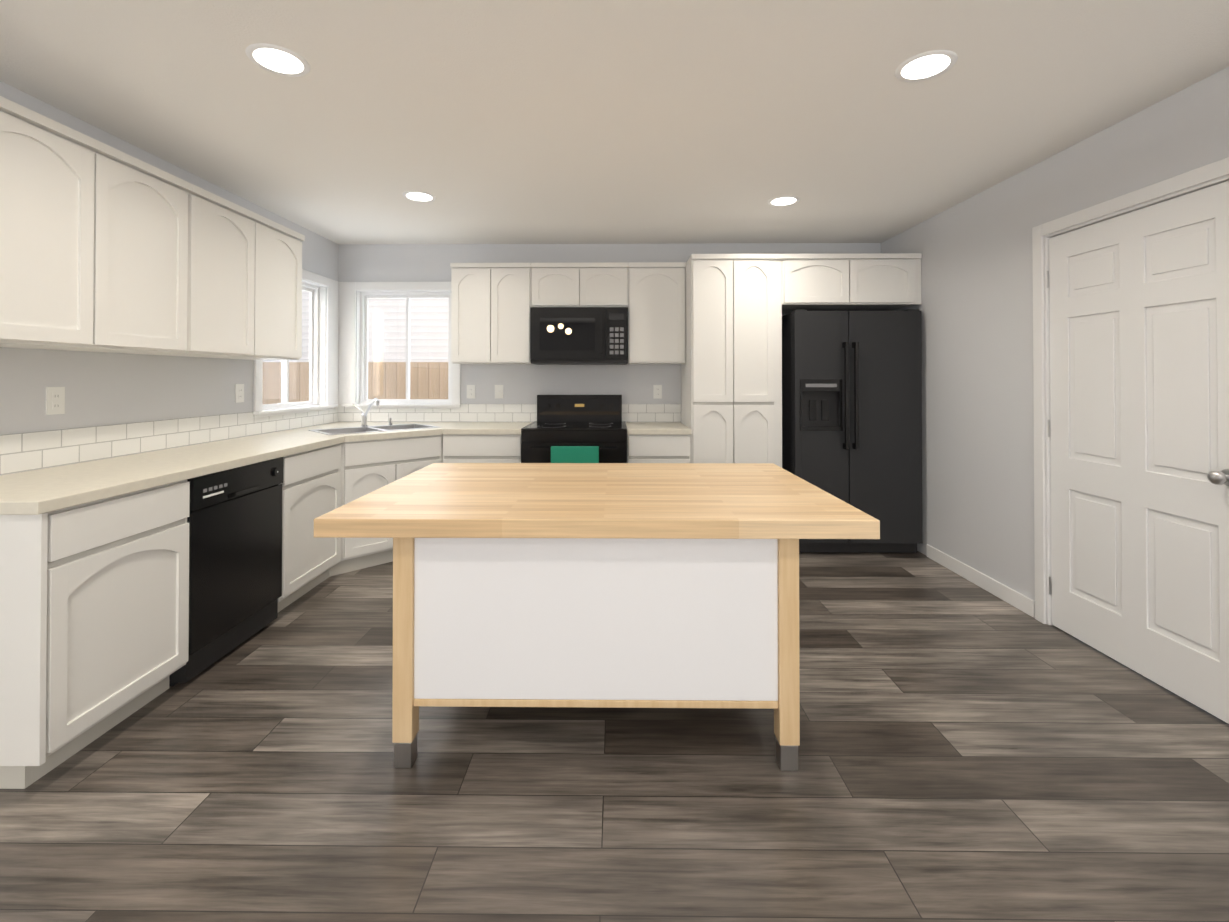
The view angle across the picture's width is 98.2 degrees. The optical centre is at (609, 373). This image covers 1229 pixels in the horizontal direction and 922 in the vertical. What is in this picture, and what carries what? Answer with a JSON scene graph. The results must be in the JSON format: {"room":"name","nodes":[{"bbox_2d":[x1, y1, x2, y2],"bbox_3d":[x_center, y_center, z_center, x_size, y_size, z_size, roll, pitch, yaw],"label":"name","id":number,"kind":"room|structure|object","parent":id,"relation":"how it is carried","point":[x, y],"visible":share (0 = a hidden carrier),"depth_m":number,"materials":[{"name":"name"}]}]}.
{"room":"kitchen","nodes":[
{"label":"kitchen","id":0,"kind":"room"},
{"bbox_2d":[0,81,338,475],"bbox_3d":[-2.427,0.078,0.909,0.120,2.440,7.320,0,0,1],"label":"wall","id":1,"kind":"structure","parent":0,"point":[103,388],"depth_m":2.58,"materials":[{"name":"white paint"}]},
{"bbox_2d":[46,387,64,414],"bbox_3d":[-2.349,0.114,2.258,0.008,0.116,0.072,0,0,1],"label":"electrical outlet","id":2,"kind":"object","parent":1,"relation":"attached to","point":[55,400],"visible":1,"depth_m":2.25,"materials":[{"name":"white plastic"}]},
{"bbox_2d":[0,96,115,351],"bbox_3d":[-2.191,-0.512,1.892,0.329,0.816,0.520,0,0,1],"label":"upper cabinet","id":3,"kind":"object","parent":1,"relation":"attached to","point":[106,248],"depth_m":1.95,"materials":[{"name":"white wood"}]},
{"bbox_2d":[106,149,203,355],"bbox_3d":[-2.186,-0.508,2.332,0.329,0.816,0.585,0,0,1],"label":"upper cabinet","id":4,"kind":"object","parent":1,"relation":"attached to","point":[160,214],"depth_m":2.39,"materials":[{"name":"white wood"}]},
{"bbox_2d":[0,406,337,475],"bbox_3d":[-2.341,0.324,3.102,0.008,0.156,2.911,0,0,1],"label":"tile backsplash","id":5,"kind":"structure","parent":1,"relation":"attached to","point":[25,452],"depth_m":2.60,"materials":[{"name":"white tile"}]},
{"bbox_2d":[186,190,267,359],"bbox_3d":[-2.182,-0.504,2.791,0.329,0.816,0.585,0,0,1],"label":"upper cabinet","id":6,"kind":"object","parent":1,"relation":"attached to","point":[235,236],"depth_m":2.87,"materials":[{"name":"white wood"}]},
{"bbox_2d":[235,384,243,402],"bbox_3d":[-2.338,0.123,3.368,0.008,0.116,0.072,0,0,1],"label":"electrical outlet","id":7,"kind":"object","parent":1,"relation":"attached to","point":[239,392],"visible":1,"depth_m":3.36,"materials":[{"name":"white plastic"}]},
{"bbox_2d":[264,219,304,359],"bbox_3d":[-2.177,-0.500,3.232,0.329,0.816,0.520,0,0,1],"label":"upper cabinet","id":8,"kind":"object","parent":1,"relation":"attached to","point":[283,258],"depth_m":3.29,"materials":[{"name":"white wood"}]},
{"bbox_2d":[253,269,338,417],"bbox_3d":[-2.373,-0.249,4.019,0.164,1.085,1.055,0,0,1],"label":"window","id":9,"kind":"structure","parent":1,"relation":"in","point":[323,353],"depth_m":4.35,"materials":[{"name":"white"}]},
{"bbox_2d":[338,243,880,403],"bbox_3d":[-0.010,0.108,4.605,4.880,2.440,0.120,0,0,1],"label":"wall","id":10,"kind":"structure","parent":0,"point":[529,383],"depth_m":4.55,"materials":[{"name":"white paint"}]},
{"bbox_2d":[338,282,460,408],"bbox_3d":[-1.795,-0.244,4.603,1.060,1.085,0.164,0,0,1],"label":"window","id":11,"kind":"structure","parent":10,"relation":"in","point":[353,359],"depth_m":4.57,"materials":[{"name":"white"}]},
{"bbox_2d":[467,385,474,397],"bbox_3d":[-1.185,0.153,4.552,0.072,0.116,0.008,0,0,1],"label":"electrical outlet","id":12,"kind":"object","parent":10,"relation":"attached to","point":[470,391],"visible":1,"depth_m":4.55,"materials":[{"name":"white plastic"}]},
{"bbox_2d":[450,263,497,363],"bbox_3d":[-1.074,-0.480,4.394,0.375,0.795,0.329,0,0,1],"label":"upper cabinet","id":13,"kind":"object","parent":10,"relation":"attached to","point":[492,304],"depth_m":4.23,"materials":[{"name":"white wood"}]},
{"bbox_2d":[495,385,502,397],"bbox_3d":[-0.945,0.153,4.546,0.072,0.116,0.016,0,0,1],"label":"electrical outlet","id":14,"kind":"object","parent":10,"relation":"attached to","point":[498,391],"visible":1,"depth_m":4.55,"materials":[{"name":"white plastic"}]},
{"bbox_2d":[338,404,680,421],"bbox_3d":[-0.862,0.336,4.547,2.936,0.156,0.008,0,0,1],"label":"tile backsplash","id":15,"kind":"structure","parent":10,"relation":"attached to","point":[528,413],"depth_m":4.55,"materials":[{"name":"white tile"}]},
{"bbox_2d":[498,263,533,363],"bbox_3d":[-0.811,-0.480,4.391,0.375,0.795,0.329,0,0,1],"label":"upper cabinet","id":16,"kind":"object","parent":10,"relation":"attached to","point":[515,280],"depth_m":4.24,"materials":[{"name":"white wood"}]},
{"bbox_2d":[534,263,589,306],"bbox_3d":[-0.401,-0.703,4.389,0.441,0.350,0.329,0,0,1],"label":"upper cabinet","id":17,"kind":"object","parent":10,"relation":"attached to","point":[555,284],"depth_m":4.23,"materials":[{"name":"white wood"}]},
{"bbox_2d":[530,307,627,364],"bbox_3d":[-0.237,-0.299,4.326,0.760,0.440,0.445,0,0,1],"label":"microwave","id":18,"kind":"object","parent":17,"relation":"attached to","point":[578,335],"visible":1,"depth_m":4.14,"materials":[{"name":"black"}]},
{"bbox_2d":[590,262,629,309],"bbox_3d":[-0.072,-0.703,4.386,0.441,0.350,0.329,0,0,1],"label":"upper cabinet","id":19,"kind":"object","parent":10,"relation":"attached to","point":[609,281],"depth_m":4.23,"materials":[{"name":"white wood"}]},
{"bbox_2d":[628,262,685,363],"bbox_3d":[0.378,-0.480,4.380,0.456,0.795,0.329,0,0,1],"label":"upper cabinet","id":20,"kind":"object","parent":10,"relation":"attached to","point":[657,312],"depth_m":4.22,"materials":[{"name":"white wood"}]},
{"bbox_2d":[653,385,661,398],"bbox_3d":[0.410,0.153,4.536,0.072,0.116,0.008,0,0,1],"label":"electrical outlet","id":21,"kind":"object","parent":10,"relation":"attached to","point":[657,391],"visible":1,"depth_m":4.53,"materials":[{"name":"white plastic"}]},
{"bbox_2d":[782,253,921,313],"bbox_3d":[1.791,-0.695,4.219,1.026,0.370,0.625,0,0,1],"label":"upper cabinet","id":22,"kind":"object","parent":10,"relation":"attached to","point":[857,282],"visible":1,"depth_m":3.92,"materials":[{"name":"white wood"}]},
{"bbox_2d":[0,551,1228,921],"bbox_3d":[-0.047,1.347,0.875,4.880,0.100,7.560,0,0,1],"label":"floor","id":23,"kind":"structure","parent":0,"point":[968,751],"depth_m":1.65,"materials":[{"name":"wood"}]},
{"bbox_2d":[0,480,189,788],"bbox_3d":[-2.050,0.870,1.930,0.608,0.872,0.583,0,0,1],"label":"base cabinet","id":24,"kind":"object","parent":23,"relation":"on","point":[94,620],"depth_m":1.79,"materials":[{"name":"white wood"}]},
{"bbox_2d":[0,422,347,514],"bbox_3d":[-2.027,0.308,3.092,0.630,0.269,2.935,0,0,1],"label":"countertop","id":25,"kind":"structure","parent":24,"relation":"on","point":[39,491],"depth_m":2.22,"materials":[{"name":"laminate"}]},
{"bbox_2d":[309,423,439,434],"bbox_3d":[-1.728,0.425,3.951,0.887,0.040,0.887,0,0,1],"label":"sink","id":26,"kind":"object","parent":25,"relation":"in","point":[347,428],"depth_m":3.96,"materials":[{"name":"silver metal"}]},
{"bbox_2d":[169,457,283,685],"bbox_3d":[-2.020,0.876,2.529,0.597,0.871,0.604,0,0,1],"label":"dishwasher","id":27,"kind":"object","parent":23,"relation":"on","point":[234,519],"visible":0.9,"depth_m":2.46,"materials":[{"name":"black metal"}]},
{"bbox_2d":[278,443,340,611],"bbox_3d":[-2.038,0.880,3.151,0.608,0.872,0.631,0,0,1],"label":"base cabinet","id":28,"kind":"object","parent":23,"relation":"on","point":[311,486],"depth_m":3.07,"materials":[{"name":"white wood"}]},
{"bbox_2d":[330,434,442,575],"bbox_3d":[-1.790,0.887,4.010,1.088,0.873,1.088,0,0,1],"label":"base cabinet","id":29,"kind":"object","parent":23,"relation":"on","point":[368,466],"visible":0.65,"depth_m":3.61,"materials":[{"name":"white wood"}]},
{"bbox_2d":[348,398,531,441],"bbox_3d":[-1.175,0.315,4.002,1.055,0.269,1.099,0,0,1],"label":"countertop","id":30,"kind":"structure","parent":29,"relation":"on","point":[363,430],"depth_m":3.98,"materials":[{"name":"laminate"}]},
{"bbox_2d":[443,434,520,462],"bbox_3d":[-0.942,0.889,4.241,0.595,0.873,0.609,0,0,1],"label":"base cabinet","id":31,"kind":"object","parent":23,"relation":"on","point":[481,448],"visible":0.29,"depth_m":3.94,"materials":[{"name":"white wood"}]},
{"bbox_2d":[521,395,626,462],"bbox_3d":[-0.256,0.750,4.159,0.772,1.150,0.742,0,0,1],"label":"range","id":32,"kind":"object","parent":23,"relation":"on","point":[579,420],"visible":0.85,"depth_m":3.89,"materials":[{"name":"black metal"}]},
{"bbox_2d":[551,446,598,462],"bbox_3d":[-0.248,0.696,3.801,0.340,0.352,0.043,0,0,1],"label":"hanging towel","id":33,"kind":"object","parent":32,"relation":"hanging from","point":[574,454],"visible":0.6,"depth_m":3.78,"materials":[{"name":"teal fabric"}]},
{"bbox_2d":[314,463,879,770],"bbox_3d":[-0.040,0.888,2.246,1.797,0.842,1.125,0,0,1],"label":"kitchen island","id":34,"kind":"object","parent":23,"relation":"on","point":[633,585],"visible":1,"depth_m":1.77,"materials":[{"name":"brown wood"}]},
{"bbox_2d":[627,435,690,462],"bbox_3d":[0.369,0.889,4.228,0.471,0.873,0.609,0,0,1],"label":"base cabinet","id":35,"kind":"object","parent":23,"relation":"on","point":[658,448],"visible":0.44,"depth_m":3.93,"materials":[{"name":"white wood"}]},
{"bbox_2d":[626,422,690,434],"bbox_3d":[0.369,0.431,4.227,0.469,0.037,0.616,0,0,1],"label":"countertop","id":36,"kind":"structure","parent":35,"relation":"on","point":[633,428],"depth_m":3.98,"materials":[{"name":"laminate"}]},
{"bbox_2d":[681,254,782,467],"bbox_3d":[0.942,0.223,4.220,0.670,2.205,0.625,0,0,1],"label":"pantry cabinet","id":37,"kind":"object","parent":23,"relation":"on","point":[731,389],"visible":0.75,"depth_m":3.93,"materials":[{"name":"white wood"}]},
{"bbox_2d":[782,309,922,552],"bbox_3d":[1.809,0.429,4.149,0.917,1.792,0.689,0,0,1],"label":"refrigerator","id":38,"kind":"object","parent":23,"relation":"on","point":[852,408],"visible":0.9,"depth_m":3.86,"materials":[{"name":"black metal"}]},
{"bbox_2d":[0,0,1228,243],"bbox_3d":[-0.047,-1.192,0.896,4.880,0.100,7.560,0,0,1],"label":"ceiling","id":39,"kind":"structure","parent":0,"point":[604,120],"depth_m":2.21,"materials":[{"name":"white paint"}]},
{"bbox_2d":[245,43,309,76],"bbox_3d":[-1.197,-1.131,1.927,0.200,0.006,0.200,0,0,1],"label":"recessed light","id":40,"kind":"object","parent":39,"relation":"in","point":[277,60],"visible":1,"depth_m":1.92,"materials":[{"name":"white"}]},
{"bbox_2d":[402,191,435,201],"bbox_3d":[-1.202,-1.119,3.367,0.200,0.006,0.200,0,0,1],"label":"recessed light","id":41,"kind":"object","parent":39,"relation":"in","point":[418,196],"visible":0.94,"depth_m":3.36,"materials":[{"name":"white"}]},
{"bbox_2d":[768,196,799,206],"bbox_3d":[1.129,-1.118,3.454,0.200,0.006,0.200,0,0,1],"label":"recessed light","id":42,"kind":"object","parent":39,"relation":"in","point":[780,201],"visible":0.94,"depth_m":3.45,"materials":[{"name":"white plastic"}]},
{"bbox_2d":[895,50,957,81],"bbox_3d":[1.164,-1.130,1.963,0.200,0.006,0.200,0,0,1],"label":"recessed light","id":43,"kind":"object","parent":39,"relation":"in","point":[928,65],"visible":1,"depth_m":1.96,"materials":[{"name":"white"}]},
{"bbox_2d":[881,67,1228,623],"bbox_3d":[2.333,0.077,0.861,0.120,2.440,7.320,0,0,1],"label":"wall","id":44,"kind":"structure","parent":0,"point":[975,307],"depth_m":3.13,"materials":[{"name":"white paint"}]},
{"bbox_2d":[926,544,1034,617],"bbox_3d":[2.292,1.273,3.360,0.012,0.090,0.985,0,0,1],"label":"baseboard","id":45,"kind":"structure","parent":44,"relation":"attached to","point":[1017,600],"depth_m":3.23,"materials":[{"name":"white wood"}]},
{"bbox_2d":[1032,157,1228,624],"bbox_3d":[2.339,0.259,2.340,0.135,2.101,1.042,0,0,1],"label":"door frame","id":46,"kind":"structure","parent":44,"relation":"attached to","point":[1208,175],"depth_m":2.79,"materials":[{"name":"white wood"}]},
{"bbox_2d":[1047,181,1228,723],"bbox_3d":[2.280,0.294,2.346,0.106,2.015,0.900,0,0,1],"label":"door","id":47,"kind":"structure","parent":44,"relation":"in","point":[1138,428],"depth_m":2.28,"materials":[{"name":"white wood"}]},
{"label":"outside","id":48,"kind":"structure","parent":0,"visible":0},
{"bbox_3d":[-2.997,1.822,3.841,22.000,0.100,20.000,0,0,1],"label":"ground","id":49,"kind":"structure","parent":48,"visible":0},
{"bbox_2d":[262,362,447,404],"bbox_3d":[-0.632,0.785,2.370,9.240,1.950,9.090,0,0,1],"label":"fence","id":50,"kind":"object","parent":49,"relation":"on","point":[296,385],"depth_m":6.90,"materials":[{"name":"brown wood"}]},
{"bbox_2d":[263,290,448,361],"bbox_3d":[-1.510,-1.463,2.603,15.000,6.450,13.500,0,0,1],"label":"house","id":51,"kind":"structure","parent":49,"relation":"on","point":[374,311],"depth_m":9.17,"materials":[{"name":"white"}]}
]}

